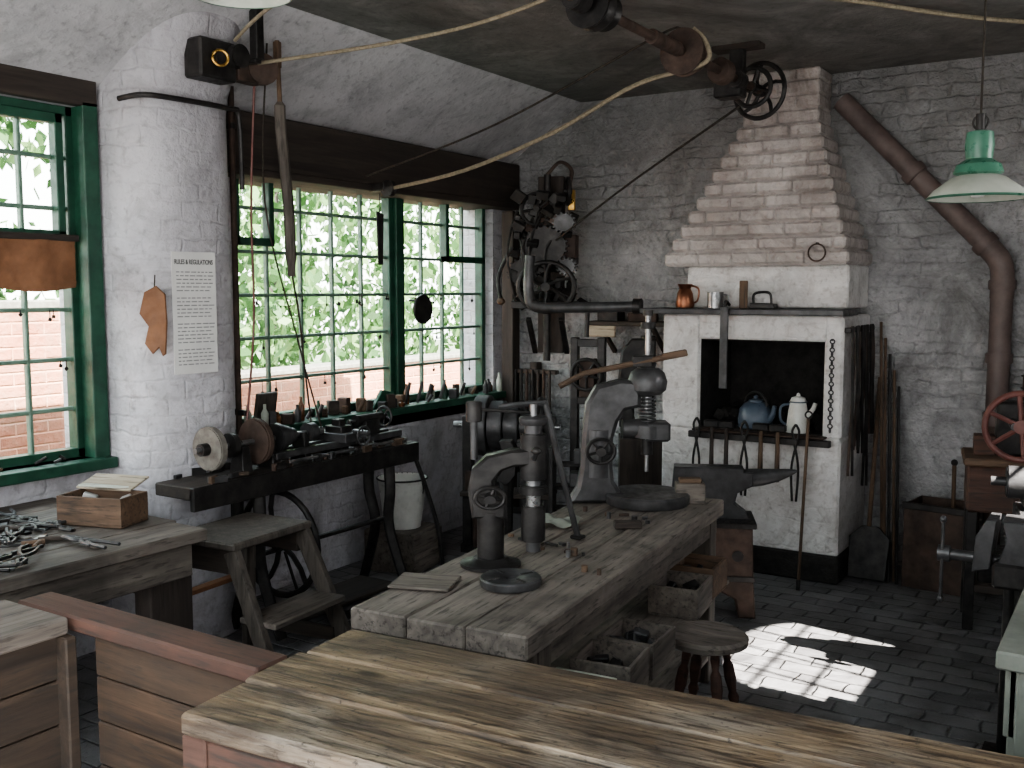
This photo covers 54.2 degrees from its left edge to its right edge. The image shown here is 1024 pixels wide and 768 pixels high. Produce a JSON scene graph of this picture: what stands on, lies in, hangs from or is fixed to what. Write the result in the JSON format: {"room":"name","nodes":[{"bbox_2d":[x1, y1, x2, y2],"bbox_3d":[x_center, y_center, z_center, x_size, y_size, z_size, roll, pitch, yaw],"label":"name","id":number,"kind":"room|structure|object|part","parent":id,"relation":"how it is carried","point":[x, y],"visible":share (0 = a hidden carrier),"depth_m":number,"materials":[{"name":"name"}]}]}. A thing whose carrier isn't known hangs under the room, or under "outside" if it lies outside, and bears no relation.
{"room":"metal workshop","nodes":[
{"label":"metal workshop","id":0,"kind":"room"},
{"bbox_2d":[97,11,241,637],"bbox_3d":[-1.687,-0.275,5.007,0.815,3.110,0.645,3,6,32],"label":"pillar","id":1,"kind":"structure","parent":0,"point":[163,170],"depth_m":4.76,"materials":[{"name":"paint"}]},
{"bbox_2d":[139,275,167,355],"bbox_3d":[-1.677,-0.320,4.683,0.125,0.381,0.031,-1,5,-5],"label":"glove","id":2,"kind":"object","parent":1,"relation":"attached to","point":[153,310],"visible":1,"depth_m":4.67,"materials":[{"name":"brown leather"}]},
{"bbox_2d":[117,92,244,189],"bbox_3d":[-1.527,-1.147,4.733,0.627,0.399,0.149,-5,7,-43],"label":"conduit pipe","id":3,"kind":"object","parent":1,"relation":"attached to","point":[236,110],"visible":1,"depth_m":4.78,"materials":[{"name":"metal"}]},
{"bbox_2d":[171,251,217,374],"bbox_3d":[-1.521,-0.341,4.800,0.005,0.580,0.235,5,7,40],"label":"poster","id":4,"kind":"object","parent":1,"relation":"attached to","point":[193,275],"visible":1,"depth_m":4.79,"materials":[{"name":"paper"}]},
{"bbox_2d":[18,294,474,392],"bbox_3d":[-1.431,-0.223,5.761,0.006,0.574,4.279,3,6,32],"label":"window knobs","id":5,"kind":"object","parent":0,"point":[20,314],"visible":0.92,"depth_m":6.27,"materials":[{"name":"metal"}]},
{"bbox_2d":[0,88,502,656],"bbox_3d":[-2.394,-0.036,4.447,0.300,2.740,8.900,3,6,32],"label":"wall","id":6,"kind":"structure","parent":0,"point":[339,503],"depth_m":6.83,"materials":[{"name":"paint"}]},
{"bbox_2d":[0,63,117,486],"bbox_3d":[-2.491,-0.460,4.171,0.390,1.835,1.600,3,6,32],"label":"window","id":7,"kind":"structure","parent":6,"relation":"in","point":[73,155],"depth_m":4.68,"materials":[{"name":"green paint"}]},
{"bbox_2d":[0,455,66,470],"bbox_3d":[-2.358,0.383,4.237,0.102,0.042,1.055,3,6,32],"label":"tool","id":8,"kind":"object","parent":7,"relation":"on","point":[61,457],"visible":1,"depth_m":4.59,"materials":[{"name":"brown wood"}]},
{"bbox_2d":[0,231,78,291],"bbox_3d":[-2.365,-0.516,4.168,0.030,0.263,1.240,3,6,32],"label":"blind","id":9,"kind":"object","parent":7,"relation":"attached to","point":[32,262],"visible":1,"depth_m":4.50,"materials":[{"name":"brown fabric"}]},
{"bbox_2d":[236,179,394,423],"bbox_3d":[-1.196,-0.549,6.157,0.090,1.480,1.420,3,6,32],"label":"window","id":10,"kind":"structure","parent":6,"relation":"in","point":[388,367],"depth_m":6.25,"materials":[{"name":"green paint"}]},
{"bbox_2d":[235,390,505,430],"bbox_3d":[-0.915,0.215,6.691,0.420,0.140,2.780,3,6,32],"label":"trim","id":11,"kind":"structure","parent":6,"relation":"attached to","point":[413,407],"depth_m":6.81,"materials":[{"name":"green paint"}]},
{"bbox_2d":[244,391,350,424],"label":"tools","id":12,"kind":"object","parent":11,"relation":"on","point":[265,407],"depth_m":5.75,"materials":[{"name":"grey metal"}]},
{"bbox_2d":[393,198,484,400],"bbox_3d":[-0.524,-0.668,7.215,0.110,1.520,1.100,3,6,32],"label":"window","id":13,"kind":"structure","parent":6,"relation":"in","point":[398,204],"depth_m":7.19,"materials":[{"name":"green paint"}]},
{"bbox_2d":[408,294,432,323],"bbox_3d":[-0.651,-0.511,6.824,0.130,0.200,0.200,3,6,32],"label":"round wall plate","id":14,"kind":"object","parent":13,"relation":"attached to","point":[422,307],"visible":1,"depth_m":6.78,"materials":[{"name":"metal"}]},
{"bbox_2d":[0,0,580,162],"bbox_3d":[-2.201,-1.616,3.996,0.950,0.570,9.100,3,6,32],"label":"ceiling","id":15,"kind":"structure","parent":0,"point":[400,92],"depth_m":5.56,"materials":[{"name":"paint"}]},
{"bbox_2d":[184,9,278,85],"bbox_3d":[-1.318,-1.625,4.756,0.205,0.385,0.447,3,6,32],"label":"pulley block","id":16,"kind":"object","parent":15,"relation":"hanging from","point":[206,59],"visible":0.98,"depth_m":4.71,"materials":[{"name":"metal"}]},
{"bbox_2d":[246,86,255,419],"bbox_3d":[-1.299,-0.739,4.977,0.062,1.941,0.092,3,6,32],"label":"pull cord","id":17,"kind":"object","parent":16,"relation":"hanging from","point":[253,101],"visible":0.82,"depth_m":5.01,"materials":[{"name":"red paint"}]},
{"bbox_2d":[233,8,271,41],"bbox_3d":[-1.013,-1.681,4.420,0.815,0.195,0.049,5,7,42],"label":"rope","id":18,"kind":"object","parent":16,"relation":"hanging from","point":[263,11],"visible":0.84,"depth_m":4.57,"materials":[{"name":"beige fabric"}]},
{"bbox_2d":[226,86,246,434],"bbox_3d":[-1.492,-0.638,5.289,0.200,1.820,0.032,3,6,32],"label":"pipe","id":19,"kind":"object","parent":15,"relation":"hanging from","point":[231,125],"visible":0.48,"depth_m":5.26,"materials":[{"name":"metal"}]},
{"bbox_2d":[273,40,311,421],"bbox_3d":[-1.141,-0.730,5.198,0.068,2.021,0.191,3,6,32],"label":"wooden pole","id":20,"kind":"object","parent":15,"relation":"hanging from","point":[279,107],"visible":0.92,"depth_m":5.12,"materials":[{"name":"brown wood"}]},
{"bbox_2d":[262,43,323,433],"bbox_3d":[-1.146,-0.720,5.205,0.310,2.001,0.059,-5,7,-41],"label":"pull cord","id":21,"kind":"object","parent":15,"relation":"hanging from","point":[266,43],"visible":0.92,"depth_m":5.15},
{"bbox_2d":[226,110,518,210],"bbox_3d":[-0.871,-1.397,6.524,0.410,0.340,2.920,3,6,32],"label":"lintel beam","id":22,"kind":"structure","parent":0,"point":[323,160],"depth_m":6.18,"materials":[{"name":"brown wood"}]},
{"bbox_2d":[376,194,383,264],"bbox_3d":[-0.844,-0.983,6.373,0.012,0.442,0.059,5,7,42],"label":"hook","id":23,"kind":"object","parent":22,"relation":"hanging from","point":[379,216],"visible":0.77,"depth_m":6.37,"materials":[{"name":"metal"}]},
{"bbox_2d":[369,180,396,196],"bbox_3d":[-0.794,-1.202,6.159,0.190,0.100,0.050,3,6,32],"label":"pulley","id":24,"kind":"object","parent":22,"relation":"attached to","point":[386,187],"visible":1,"depth_m":6.13,"materials":[{"name":"metal"}]},
{"bbox_2d":[77,526,1002,767],"bbox_3d":[-0.248,1.519,3.070,5.550,0.100,9.150,3,6,32],"label":"floor","id":25,"kind":"structure","parent":0,"point":[878,655],"depth_m":4.82,"materials":[{"name":"brick"}]},
{"bbox_2d":[0,599,80,767],"bbox_3d":[-1.852,1.111,1.784,0.580,0.955,2.030,3,6,32],"label":"wooden counter","id":26,"kind":"object","parent":25,"relation":"on","point":[40,725],"depth_m":2.41,"materials":[{"name":"brown wood"}]},
{"bbox_2d":[0,498,206,629],"bbox_3d":[-2.167,1.021,3.561,1.077,0.800,1.890,3,6,32],"label":"workbench","id":27,"kind":"object","parent":25,"relation":"on","point":[152,561],"visible":0.48,"depth_m":3.79,"materials":[{"name":"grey wood"}]},
{"bbox_2d":[0,507,120,571],"bbox_3d":[-1.970,0.589,3.688,0.965,0.037,0.885,3,6,30],"label":"tools","id":28,"kind":"object","parent":27,"relation":"on","point":[21,525],"visible":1,"depth_m":3.76,"materials":[{"name":"grey metal"}]},
{"bbox_2d":[56,489,147,528],"bbox_3d":[-1.676,0.507,4.098,0.300,0.120,0.181,1,6,14],"label":"box","id":29,"kind":"object","parent":27,"relation":"on","point":[80,507],"visible":0.96,"depth_m":4.03,"materials":[{"name":"brown wood"}]},
{"bbox_2d":[76,473,148,491],"bbox_3d":[-1.685,0.418,4.184,0.260,0.047,0.188,1,6,14],"label":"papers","id":30,"kind":"object","parent":29,"relation":"on","point":[99,481],"visible":1,"depth_m":4.19,"materials":[{"name":"white paper"}]},
{"bbox_2d":[18,592,287,767],"bbox_3d":[-0.886,1.051,2.440,0.880,0.950,0.100,3,6,32],"label":"wall","id":31,"kind":"structure","parent":25,"relation":"on","point":[152,672],"depth_m":2.37,"materials":[{"name":"brown wood"}]},
{"bbox_2d":[192,512,350,652],"bbox_3d":[-1.071,0.999,4.413,0.694,0.715,0.541,3,6,28],"label":"step stool","id":32,"kind":"object","parent":25,"relation":"on","point":[221,552],"visible":0.62,"depth_m":4.42,"materials":[{"name":"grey wood"}]},
{"bbox_2d":[155,405,443,641],"bbox_3d":[-1.086,0.691,5.333,0.605,1.104,1.755,3,6,32],"label":"treadle lathe","id":33,"kind":"object","parent":25,"relation":"on","point":[258,445],"visible":0.85,"depth_m":5.13,"materials":[{"name":"black metal"}]},
{"bbox_2d":[173,437,406,483],"bbox_3d":[-1.084,0.383,5.291,0.277,0.046,1.543,3,6,32],"label":"tools","id":34,"kind":"object","parent":33,"relation":"on","point":[281,465],"visible":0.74,"depth_m":4.98,"materials":[{"name":"grey metal"}]},
{"bbox_2d":[364,521,441,573],"bbox_3d":[-0.690,1.030,6.350,0.366,0.260,0.350,2,6,24],"label":"wooden crate","id":35,"kind":"object","parent":25,"relation":"on","point":[419,547],"visible":0.56,"depth_m":6.21,"materials":[{"name":"brown wood"}]},
{"bbox_2d":[376,472,427,529],"bbox_3d":[-0.693,0.741,6.324,0.330,0.316,0.330,3,6,32],"label":"bucket","id":36,"kind":"object","parent":35,"relation":"on","point":[409,489],"visible":0.7,"depth_m":6.22,"materials":[{"name":"metal"}]},
{"bbox_2d":[453,395,560,552],"bbox_3d":[-0.036,0.604,6.613,0.720,1.060,0.400,1,5,12],"label":"machine","id":37,"kind":"object","parent":25,"relation":"on","point":[493,427],"visible":0.32,"depth_m":6.52,"materials":[{"name":"metal"}]},
{"bbox_2d":[497,439,525,534],"bbox_3d":[0.047,0.764,5.972,0.300,0.860,0.272,1,5,7],"label":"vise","id":38,"kind":"object","parent":25,"relation":"on","point":[506,477],"visible":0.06,"depth_m":5.94,"materials":[{"name":"metal"}]},
{"bbox_2d":[502,211,558,506],"bbox_3d":[0.160,-0.133,7.614,0.450,2.340,0.180,3,6,32],"label":"tool rack","id":39,"kind":"object","parent":25,"relation":"on","point":[511,370],"visible":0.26,"depth_m":7.60,"materials":[{"name":"brown wood"}]},
{"bbox_2d":[351,498,728,690],"bbox_3d":[0.265,0.983,3.798,0.658,0.833,2.034,3,6,27],"label":"workbench","id":40,"kind":"object","parent":25,"relation":"on","point":[546,625],"depth_m":3.33,"materials":[{"name":"brown wood"}]},
{"bbox_2d":[388,572,460,591],"bbox_3d":[-0.282,0.641,3.242,0.200,0.010,0.160,1,5,12],"label":"board","id":41,"kind":"object","parent":40,"relation":"on","point":[406,580],"visible":1,"depth_m":3.22,"materials":[{"name":"brown wood"}]},
{"bbox_2d":[460,401,547,571],"bbox_3d":[-0.019,0.345,3.407,0.326,0.570,0.209,2,6,23],"label":"drill","id":42,"kind":"object","parent":40,"relation":"on","point":[487,506],"visible":1,"depth_m":3.40,"materials":[{"name":"metal"}]},
{"bbox_2d":[480,568,541,593],"bbox_3d":[-0.004,0.633,3.230,0.200,0.028,0.200,1,5,12],"label":"plate","id":43,"kind":"object","parent":40,"relation":"on","point":[502,580],"visible":1,"depth_m":3.19,"materials":[{"name":"grey metal"}]},
{"bbox_2d":[498,400,584,539],"bbox_3d":[0.115,0.325,3.813,0.333,0.538,0.056,0,5,1],"label":"rod","id":44,"kind":"object","parent":40,"relation":"on","point":[544,403],"visible":0.94,"depth_m":3.79,"materials":[{"name":"grey metal"}]},
{"bbox_2d":[545,513,581,528],"bbox_3d":[0.172,0.555,4.062,0.192,0.027,0.160,2,6,22],"label":"rag","id":45,"kind":"object","parent":40,"relation":"on","point":[563,523],"visible":0.62,"depth_m":4.04,"materials":[{"name":"grey fabric"}]},
{"bbox_3d":[0.292,0.576,3.835,0.551,0.030,0.861,3,6,32],"label":"small hardware","id":46,"kind":"part","parent":40,"relation":"part of","materials":[{"name":"brown metal"}]},
{"bbox_2d":[556,667,616,679],"bbox_3d":[0.179,0.942,2.951,0.200,0.120,0.200,3,6,27],"label":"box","id":47,"kind":"object","parent":40,"relation":"on","point":[556,667],"visible":0.03,"depth_m":3.02,"materials":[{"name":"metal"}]},
{"bbox_2d":[569,638,649,685],"bbox_3d":[0.310,0.916,3.174,0.200,0.130,0.201,2,6,24],"label":"box","id":48,"kind":"object","parent":40,"relation":"on","point":[621,661],"visible":0.67,"depth_m":3.19,"materials":[{"name":"brown wood"}]},
{"bbox_2d":[558,310,689,511],"bbox_3d":[0.495,0.103,4.432,0.590,0.858,0.374,0,5,0],"label":"drill","id":49,"kind":"object","parent":40,"relation":"on","point":[608,401],"visible":0.99,"depth_m":4.42,"materials":[{"name":"grey metal"}]},
{"bbox_2d":[613,520,641,528],"bbox_3d":[0.462,0.561,3.997,0.110,0.028,0.050,0,5,-3],"label":"oak offcut","id":50,"kind":"object","parent":40,"relation":"on","point":[618,524],"visible":1,"depth_m":3.97,"materials":[{"name":"brown wood"}]},
{"bbox_2d":[597,617,675,680],"bbox_3d":[0.425,0.899,3.409,0.200,0.120,0.220,3,6,28],"label":"box","id":51,"kind":"object","parent":40,"relation":"on","point":[660,638],"visible":0.68,"depth_m":3.42,"materials":[{"name":"brown wood"}]},
{"bbox_2d":[648,570,712,620],"bbox_3d":[0.676,0.843,4.005,0.200,0.120,0.240,2,6,24],"label":"box","id":52,"kind":"object","parent":40,"relation":"on","point":[676,594],"visible":0.91,"depth_m":3.92,"materials":[{"name":"brown wood"}]},
{"bbox_2d":[674,477,705,503],"bbox_3d":[0.796,0.475,4.478,0.130,0.110,0.080,0,5,4],"label":"wood block","id":53,"kind":"object","parent":40,"relation":"on","point":[694,486],"visible":0.9,"depth_m":4.44,"materials":[{"name":"brown wood"}]},
{"bbox_2d":[670,553,727,599],"bbox_3d":[0.787,0.815,4.253,0.200,0.130,0.220,3,6,27],"label":"drawer","id":54,"kind":"object","parent":40,"relation":"on","point":[716,566],"visible":0.48,"depth_m":4.24,"materials":[{"name":"brown wood"}]},
{"bbox_2d":[548,444,580,513],"bbox_3d":[0.393,0.782,5.782,0.344,0.860,0.250,1,5,7],"label":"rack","id":55,"kind":"object","parent":25,"relation":"on","point":[553,486],"visible":0.2,"depth_m":5.76,"materials":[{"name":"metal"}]},
{"bbox_2d":[523,255,642,336],"bbox_3d":[0.456,-0.580,6.585,0.813,0.543,0.099,2,6,21],"label":"pipe","id":56,"kind":"object","parent":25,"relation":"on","point":[633,306],"visible":1,"depth_m":6.58,"materials":[{"name":"grey metal"}]},
{"bbox_2d":[181,629,1023,767],"bbox_3d":[0.459,1.121,1.683,2.198,0.952,0.545,3,6,27],"label":"countertop","id":57,"kind":"structure","parent":25,"relation":"on","point":[357,698],"depth_m":1.87,"materials":[{"name":"brown wood"}]},
{"bbox_2d":[618,329,661,485],"bbox_3d":[0.891,0.364,6.869,0.330,1.490,0.280,0,5,4],"label":"press","id":58,"kind":"object","parent":25,"relation":"on","point":[631,462],"visible":0.23,"depth_m":6.75,"materials":[{"name":"grey metal"}]},
{"bbox_2d":[673,620,748,702],"bbox_3d":[0.711,1.161,3.679,0.304,0.504,0.304,3,6,32],"label":"round stool","id":59,"kind":"object","parent":25,"relation":"on","point":[714,639],"visible":0.58,"depth_m":3.63,"materials":[{"name":"brown wood"}]},
{"bbox_2d":[672,463,797,618],"bbox_3d":[1.206,0.844,5.464,0.667,0.797,0.330,1,5,8],"label":"anvil","id":60,"kind":"object","parent":25,"relation":"on","point":[735,527],"visible":0.66,"depth_m":5.37,"materials":[{"name":"grey metal"}]},
{"bbox_2d":[640,66,872,584],"bbox_3d":[1.557,-0.409,6.379,1.280,3.120,0.750,3,6,32],"label":"hearth","id":61,"kind":"object","parent":25,"relation":"on","point":[781,189],"visible":0.62,"depth_m":6.18,"materials":[{"name":"white brick"}]},
{"bbox_2d":[675,284,699,307],"bbox_3d":[1.103,-0.558,6.344,0.120,0.150,0.142,-2,6,-22],"label":"jug","id":62,"kind":"object","parent":61,"relation":"on","point":[684,299],"visible":1,"depth_m":6.31,"materials":[{"name":"orange metal"}]},
{"bbox_2d":[707,292,729,307],"bbox_3d":[1.272,-0.521,6.214,0.100,0.100,0.130,-3,6,-26],"label":"mug","id":63,"kind":"object","parent":61,"relation":"on","point":[714,299],"visible":0.86,"depth_m":6.18,"materials":[{"name":"metal"}]},
{"bbox_2d":[719,300,730,388],"bbox_3d":[1.308,-0.243,6.115,0.050,0.540,0.094,3,6,32],"label":"bar","id":64,"kind":"object","parent":61,"relation":"attached to","point":[724,311],"visible":1,"depth_m":6.08,"materials":[{"name":"grey metal"}]},
{"bbox_2d":[739,281,747,308],"bbox_3d":[1.425,-0.551,6.160,0.050,0.170,0.114,1,5,12],"label":"book","id":65,"kind":"object","parent":61,"relation":"on","point":[743,285],"visible":1,"depth_m":6.11,"materials":[{"name":"brown wood"}]},
{"bbox_2d":[738,391,776,429],"bbox_3d":[1.521,0.159,6.238,0.216,0.232,0.232,0,5,2],"label":"kettle","id":66,"kind":"object","parent":61,"relation":"on","point":[755,410],"visible":0.92,"depth_m":6.17,"materials":[{"name":"blue ceramic"}]},
{"bbox_2d":[688,427,830,447],"bbox_3d":[1.508,0.322,6.109,0.880,0.055,0.110,3,6,32],"label":"tool rack","id":67,"kind":"object","parent":61,"relation":"attached to","point":[733,434],"visible":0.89,"depth_m":6.05,"materials":[{"name":"metal"}]},
{"bbox_2d":[692,417,700,463],"bbox_3d":[1.152,0.435,6.253,0.057,0.464,0.030,3,6,32],"label":"tongs","id":68,"kind":"object","parent":67,"relation":"hanging from","point":[696,433],"visible":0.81,"depth_m":6.24,"materials":[{"name":"metal"}]},
{"bbox_2d":[704,419,718,463],"bbox_3d":[1.236,0.429,6.199,0.100,0.420,0.040,3,6,32],"label":"hammer","id":69,"kind":"object","parent":67,"relation":"hanging from","point":[711,423],"visible":0.81,"depth_m":6.18,"materials":[{"name":"brown wood"}]},
{"bbox_2d":[718,420,734,464],"bbox_3d":[1.315,0.441,6.149,0.100,0.434,0.040,3,6,32],"label":"hammer","id":70,"kind":"object","parent":67,"relation":"hanging from","point":[725,424],"visible":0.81,"depth_m":6.13,"materials":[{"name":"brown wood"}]},
{"bbox_2d":[739,420,748,495],"bbox_3d":[1.411,0.450,6.088,0.057,0.464,0.030,3,6,32],"label":"tongs","id":71,"kind":"object","parent":67,"relation":"hanging from","point":[744,437],"visible":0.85,"depth_m":6.07,"materials":[{"name":"metal"}]},
{"bbox_2d":[752,423,769,468],"bbox_3d":[1.498,0.404,6.029,0.100,0.338,0.040,3,6,32],"label":"hammer","id":72,"kind":"object","parent":67,"relation":"hanging from","point":[760,427],"visible":0.81,"depth_m":6.01,"materials":[{"name":"brown wood"}]},
{"bbox_2d":[769,424,786,468],"bbox_3d":[1.584,0.414,5.974,0.100,0.347,0.040,3,6,32],"label":"hammer","id":73,"kind":"object","parent":67,"relation":"hanging from","point":[777,428],"visible":0.88,"depth_m":5.96,"materials":[{"name":"brown wood"}]},
{"bbox_2d":[790,424,799,501],"bbox_3d":[1.675,0.466,5.921,0.057,0.464,0.030,3,6,32],"label":"tongs","id":74,"kind":"object","parent":67,"relation":"hanging from","point":[795,441],"visible":0.98,"depth_m":5.91,"materials":[{"name":"metal"}]},
{"bbox_2d":[749,291,777,308],"bbox_3d":[1.529,-0.513,6.083,0.160,0.108,0.080,3,6,32],"label":"iron","id":75,"kind":"object","parent":61,"relation":"on","point":[753,305],"visible":1,"depth_m":6.06,"materials":[{"name":"black metal"}]},
{"bbox_2d":[779,393,816,433],"bbox_3d":[1.731,0.172,6.054,0.140,0.240,0.187,-3,6,-32],"label":"coffee pot","id":76,"kind":"object","parent":61,"relation":"on","point":[797,409],"visible":0.96,"depth_m":6.01,"materials":[{"name":"white ceramic"}]},
{"bbox_2d":[807,242,825,261],"bbox_3d":[1.803,-0.779,5.910,0.110,0.115,0.045,3,6,32],"label":"ring","id":77,"kind":"object","parent":61,"relation":"attached to","point":[816,243],"visible":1,"depth_m":5.90,"materials":[{"name":"metal"}]},
{"bbox_2d":[827,339,834,432],"bbox_3d":[1.876,0.013,5.874,0.034,0.558,0.041,3,6,32],"label":"hanging chain","id":78,"kind":"object","parent":61,"relation":"hanging from","point":[832,344],"visible":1,"depth_m":5.87,"materials":[{"name":"grey metal"}]},
{"bbox_2d":[845,324,874,485],"bbox_3d":[2.130,0.138,6.099,0.081,0.999,0.591,3,6,32],"label":"tongs","id":79,"kind":"object","parent":61,"relation":"hanging from","point":[859,425],"visible":1,"depth_m":6.02,"materials":[{"name":"metal"}]},
{"bbox_2d":[796,411,812,590],"bbox_3d":[1.705,0.683,5.856,0.050,1.047,0.142,3,6,32],"label":"poker","id":80,"kind":"object","parent":25,"relation":"on","point":[798,581],"visible":1,"depth_m":5.85,"materials":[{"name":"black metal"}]},
{"bbox_2d":[847,377,889,581],"bbox_3d":[2.256,0.568,6.171,0.240,1.196,0.448,3,6,32],"label":"shovel","id":81,"kind":"object","parent":25,"relation":"on","point":[868,551],"visible":0.91,"depth_m":6.07,"materials":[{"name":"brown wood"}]},
{"bbox_2d":[880,322,899,584],"bbox_3d":[2.326,0.405,6.112,0.128,1.554,0.450,1,5,11],"label":"rods","id":82,"kind":"object","parent":25,"relation":"on","point":[883,421],"visible":0.93,"depth_m":6.14,"materials":[{"name":"brown wood"}]},
{"bbox_2d":[901,459,979,596],"bbox_3d":[2.537,0.826,5.909,0.360,0.750,0.320,5,7,40],"label":"bin","id":83,"kind":"object","parent":25,"relation":"on","point":[922,514],"visible":0.86,"depth_m":5.83,"materials":[{"name":"wood"}]},
{"bbox_2d":[937,512,1023,753],"bbox_3d":[1.762,0.945,3.725,0.348,0.922,0.170,3,6,32],"label":"bench vise","id":84,"kind":"object","parent":25,"relation":"on","point":[1008,566],"visible":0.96,"depth_m":3.64,"materials":[{"name":"metal"}]},
{"bbox_2d":[960,390,1023,629],"bbox_3d":[2.535,0.643,5.124,0.429,1.260,0.580,2,6,22],"label":"machine","id":85,"kind":"object","parent":25,"relation":"on","point":[990,455],"visible":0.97,"depth_m":5.10,"materials":[{"name":"red wood"}]},
{"bbox_2d":[990,465,1023,609],"bbox_3d":[2.433,0.854,4.169,0.820,1.020,0.366,2,6,22],"label":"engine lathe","id":86,"kind":"object","parent":25,"relation":"on","point":[1013,481],"visible":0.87,"depth_m":4.25,"materials":[{"name":"grey metal"}]},
{"bbox_2d":[995,589,1023,757],"bbox_3d":[2.047,1.078,2.960,0.995,0.800,1.300,3,6,32],"label":"workbench","id":87,"kind":"object","parent":25,"relation":"on","point":[1010,651],"visible":1,"depth_m":2.67,"materials":[{"name":"grey paint"}]},
{"bbox_2d":[570,337,606,491],"bbox_3d":[0.498,0.413,6.613,0.260,1.440,0.145,2,6,17],"label":"frame","id":88,"kind":"object","parent":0,"point":[580,389],"depth_m":6.55,"materials":[{"name":"grey metal"}]},
{"bbox_2d":[286,0,1023,101],"bbox_3d":[0.144,-1.688,2.518,4.620,0.150,9.150,3,6,32],"label":"ceiling","id":89,"kind":"structure","parent":0,"point":[538,46],"depth_m":5.34,"materials":[{"name":"paint"}]},
{"bbox_2d":[199,0,291,8],"bbox_3d":[-0.909,-1.494,3.324,0.354,0.388,0.354,3,6,32],"label":"pendant lamp","id":90,"kind":"object","parent":89,"relation":"hanging from","point":[241,4],"visible":1,"depth_m":3.49,"materials":[{"name":"white metal"}]},
{"bbox_2d":[561,0,786,120],"bbox_3d":[0.846,-1.661,4.971,0.343,0.364,2.420,3,6,32],"label":"shaft","id":91,"kind":"object","parent":89,"relation":"hanging from","point":[682,50],"visible":0.99,"depth_m":5.00,"materials":[{"name":"metal"}]},
{"bbox_2d":[257,0,548,64],"bbox_3d":[-0.447,-1.613,4.500,1.696,0.205,0.031,2,6,23],"label":"rope","id":92,"kind":"object","parent":91,"relation":"hanging from","point":[537,2],"visible":0.98,"depth_m":4.51,"materials":[{"name":"beige fabric"}]},
{"bbox_2d":[366,26,680,176],"bbox_3d":[-0.006,-1.506,5.459,1.911,0.648,0.032,3,6,27],"label":"rope","id":93,"kind":"object","parent":91,"relation":"hanging from","point":[676,27],"visible":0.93,"depth_m":5.43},
{"bbox_2d":[393,26,711,189],"bbox_3d":[0.123,-1.475,5.507,2.070,0.688,0.030,4,6,34],"label":"rope","id":94,"kind":"object","parent":91,"relation":"hanging from","point":[705,40],"visible":1,"depth_m":5.38,"materials":[{"name":"beige fabric"}]},
{"bbox_2d":[555,105,740,240],"bbox_3d":[0.830,-1.326,6.464,0.021,0.741,1.497,-5,7,-44],"label":"belt","id":95,"kind":"object","parent":91,"relation":"hanging from","point":[739,106],"visible":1,"depth_m":6.40,"materials":[{"name":"black leather"}]},
{"bbox_2d":[829,0,1023,23],"bbox_3d":[2.200,-1.786,4.796,2.215,0.059,2.316,3,6,32],"label":"cable","id":96,"kind":"object","parent":89,"relation":"hanging from","point":[864,2],"depth_m":4.76,"materials":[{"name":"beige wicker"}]},
{"bbox_2d":[925,0,1023,202],"bbox_3d":[1.685,-1.188,3.574,0.354,1.043,0.354,3,6,32],"label":"pendant lamp","id":97,"kind":"object","parent":89,"relation":"hanging from","point":[978,179],"visible":1,"depth_m":3.56,"materials":[{"name":"green metal"}]},
{"bbox_2d":[511,52,1023,565],"bbox_3d":[2.277,-0.424,6.542,5.300,3.120,0.300,3,6,32],"label":"wall","id":98,"kind":"structure","parent":0,"point":[928,289],"depth_m":6.30,"materials":[{"name":"white brick"}]},
{"bbox_2d":[496,160,587,360],"bbox_3d":[0.233,-0.885,7.253,0.656,1.434,0.345,1,6,14],"label":"machine","id":99,"kind":"object","parent":98,"relation":"attached to","point":[549,220],"depth_m":7.16,"materials":[{"name":"black metal"}]},
{"bbox_2d":[589,312,663,352],"bbox_3d":[0.866,-0.374,7.079,0.650,0.340,0.318,3,6,32],"label":"shelf","id":100,"kind":"object","parent":98,"relation":"attached to","point":[607,322],"visible":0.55,"depth_m":7.03,"materials":[{"name":"brown wood"}]},
{"bbox_2d":[834,93,1016,544],"bbox_3d":[2.478,-0.361,6.125,1.081,2.873,0.158,3,6,32],"label":"flue pipe","id":101,"kind":"object","parent":98,"relation":"attached to","point":[1002,284],"visible":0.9,"depth_m":5.88,"materials":[{"name":"metal"}]},
{"bbox_2d":[1021,375,1023,400],"bbox_3d":[3.009,0.020,5.793,0.100,0.155,0.260,3,6,32],"label":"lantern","id":102,"kind":"object","parent":98,"relation":"attached to","point":[1022,387],"visible":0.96,"depth_m":5.72,"materials":[{"name":"metal"}]},
{"label":"outside","id":103,"kind":"structure","parent":0,"visible":0},
{"bbox_2d":[241,336,459,369],"bbox_3d":[-8.143,0.050,19.506,25.400,0.050,36.000,3,6,32],"label":"ground","id":104,"kind":"structure","parent":103,"point":[318,357],"depth_m":31.76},
{"bbox_2d":[0,300,459,456],"bbox_3d":[-2.321,0.152,8.645,0.290,1.780,16.000,3,6,32],"label":"brick wall","id":105,"kind":"structure","parent":104,"relation":"on","point":[45,335],"depth_m":6.99,"materials":[{"name":"red brick"}]},
{"bbox_2d":[0,116,459,369],"bbox_3d":[-3.250,-2.466,14.239,7.000,6.006,18.588,3,6,32],"label":"foliage","id":106,"kind":"object","parent":104,"relation":"on","point":[284,349],"visible":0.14,"depth_m":13.69,"materials":[{"name":"green plant"}]}
]}

